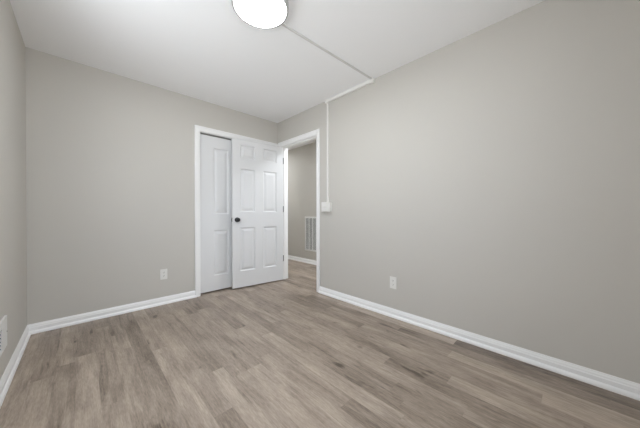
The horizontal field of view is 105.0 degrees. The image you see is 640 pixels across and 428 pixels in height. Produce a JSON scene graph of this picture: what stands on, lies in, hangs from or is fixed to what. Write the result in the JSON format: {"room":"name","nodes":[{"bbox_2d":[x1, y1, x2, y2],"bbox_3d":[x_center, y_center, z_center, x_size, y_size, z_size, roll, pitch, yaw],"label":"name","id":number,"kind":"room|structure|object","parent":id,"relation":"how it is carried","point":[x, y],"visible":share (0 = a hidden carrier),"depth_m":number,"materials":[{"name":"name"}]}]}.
{"room":"empty bedroom","nodes":[
{"label":"empty bedroom","id":0,"kind":"room"},
{"bbox_2d":[0,0,26,378],"bbox_3d":[-1.497,-0.191,0.971,0.120,2.440,4.520,0,0,-44],"label":"wall","id":1,"kind":"structure","parent":0,"point":[13,233],"depth_m":1.66,"materials":[{"name":"beige paint"}]},
{"bbox_2d":[0,315,6,356],"bbox_3d":[-1.733,0.702,1.316,0.015,0.180,0.472,0,0,-44],"label":"air vent","id":2,"kind":"object","parent":1,"relation":"in","point":[3,323],"visible":1,"depth_m":1.42,"materials":[{"name":"white metal"}]},
{"bbox_2d":[0,325,30,407],"bbox_3d":[-1.217,0.988,0.793,0.024,0.083,3.629,0,0,-44],"label":"baseboard","id":3,"kind":"structure","parent":1,"relation":"attached to","point":[6,379],"depth_m":1.59,"materials":[{"name":"white paint"}]},
{"bbox_2d":[25,47,277,324],"bbox_3d":[-1.619,-0.200,3.012,2.548,2.440,0.120,0,0,-44],"label":"wall","id":4,"kind":"structure","parent":0,"point":[110,164],"depth_m":2.45,"materials":[{"name":"beige paint"}]},
{"bbox_2d":[28,290,196,334],"bbox_3d":[-2.000,0.981,2.546,1.342,0.083,0.024,0,0,-44],"label":"baseboard","id":5,"kind":"structure","parent":4,"relation":"attached to","point":[53,324],"depth_m":2.42,"materials":[{"name":"white paint"}]},
{"bbox_2d":[160,269,166,279],"bbox_3d":[-1.769,0.683,2.780,0.071,0.116,0.008,0,0,-44],"label":"wall outlet","id":6,"kind":"object","parent":4,"relation":"attached to","point":[163,272],"visible":1,"depth_m":2.77,"materials":[{"name":"white plastic"}]},
{"bbox_2d":[200,133,230,139],"bbox_3d":[-1.131,-1.021,3.469,1.090,0.012,0.028,0,0,-44],"label":"door track","id":7,"kind":"object","parent":4,"relation":"attached to","point":[200,133],"depth_m":3.22,"materials":[{"name":"grey metal"}]},
{"bbox_2d":[200,134,231,292],"bbox_3d":[-1.126,-0.005,3.469,1.092,2.007,0.040,0,0,-44],"label":"door","id":8,"kind":"structure","parent":4,"relation":"in","point":[215,153],"depth_m":3.22,"materials":[{"name":"white paint"}]},
{"bbox_2d":[194,125,319,296],"bbox_3d":[-0.767,-0.041,3.177,1.338,2.118,1.070,0,0,-44],"label":"door frame","id":9,"kind":"structure","parent":4,"relation":"attached to","point":[197,128],"depth_m":3.19,"materials":[{"name":"white paint"}]},
{"bbox_2d":[231,138,283,288],"bbox_3d":[-0.866,-0.010,3.538,0.813,2.022,0.162,0,0,-37],"label":"door","id":10,"kind":"structure","parent":4,"relation":"in","point":[256,167],"depth_m":3.49,"materials":[{"name":"white paint"}]},
{"bbox_2d":[10,0,544,149],"bbox_3d":[-0.736,-1.470,2.905,3.916,0.100,6.240,0,0,-44],"label":"ceiling","id":11,"kind":"structure","parent":0,"point":[198,49],"depth_m":2.00,"materials":[{"name":"white paint"}]},
{"bbox_2d":[231,0,288,28],"bbox_3d":[-0.394,-1.386,1.627,0.367,0.058,0.367,0,0,-44],"label":"ceiling light","id":12,"kind":"object","parent":11,"relation":"attached to","point":[262,14],"visible":1,"depth_m":1.65,"materials":[{"name":"white glass"}]},
{"bbox_2d":[288,142,315,260],"bbox_3d":[0.122,-0.210,4.753,0.120,2.440,4.790,0,0,-44],"label":"wall","id":13,"kind":"structure","parent":0,"point":[301,160],"depth_m":5.22,"materials":[{"name":"beige paint"}]},
{"bbox_2d":[288,255,315,264],"bbox_3d":[0.072,0.969,4.708,0.024,0.083,4.550,0,0,-44],"label":"baseboard","id":14,"kind":"structure","parent":13,"relation":"attached to","point":[295,258],"depth_m":5.16,"materials":[{"name":"white paint"}]},
{"bbox_2d":[305,217,315,251],"bbox_3d":[-0.148,0.405,4.939,0.014,0.700,0.490,0,0,-44],"label":"air vent","id":15,"kind":"object","parent":13,"relation":"in","point":[310,222],"visible":0.65,"depth_m":4.99,"materials":[{"name":"white metal"}]},
{"bbox_2d":[0,259,639,427],"bbox_3d":[-0.733,1.035,2.923,3.946,0.030,6.290,0,0,-44],"label":"floor","id":16,"kind":"structure","parent":0,"point":[285,353],"depth_m":1.57,"materials":[{"name":"beige wood"}]},
{"bbox_2d":[278,0,639,383],"bbox_3d":[-0.140,-0.203,3.404,0.120,2.440,6.120,0,0,-44],"label":"wall","id":17,"kind":"structure","parent":0,"point":[493,173],"depth_m":1.77,"materials":[{"name":"beige paint"}]},
{"bbox_2d":[321,202,331,211],"bbox_3d":[0.080,-0.089,3.056,0.051,0.118,0.146,0,0,-44],"label":"light switch","id":18,"kind":"object","parent":17,"relation":"attached to","point":[325,206],"visible":1,"depth_m":3.03,"materials":[{"name":"white paint"}]},
{"bbox_2d":[282,23,374,201],"bbox_3d":[-0.092,-0.781,2.420,1.178,1.275,0.708,0,0,-44],"label":"channel","id":19,"kind":"object","parent":17,"relation":"attached to","point":[372,80],"visible":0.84,"depth_m":2.71,"materials":[{"name":"white paint"}]},
{"bbox_2d":[390,276,396,288],"bbox_3d":[0.723,0.680,2.428,0.008,0.116,0.071,0,0,-44],"label":"wall outlet","id":20,"kind":"object","parent":17,"relation":"attached to","point":[393,280],"visible":1,"depth_m":2.42,"materials":[{"name":"white plastic"}]},
{"bbox_2d":[319,286,639,400],"bbox_3d":[0.925,0.979,2.211,0.024,0.083,2.679,0,0,-44],"label":"baseboard","id":21,"kind":"structure","parent":17,"relation":"attached to","point":[615,384],"depth_m":1.76,"materials":[{"name":"white paint"}]}
]}

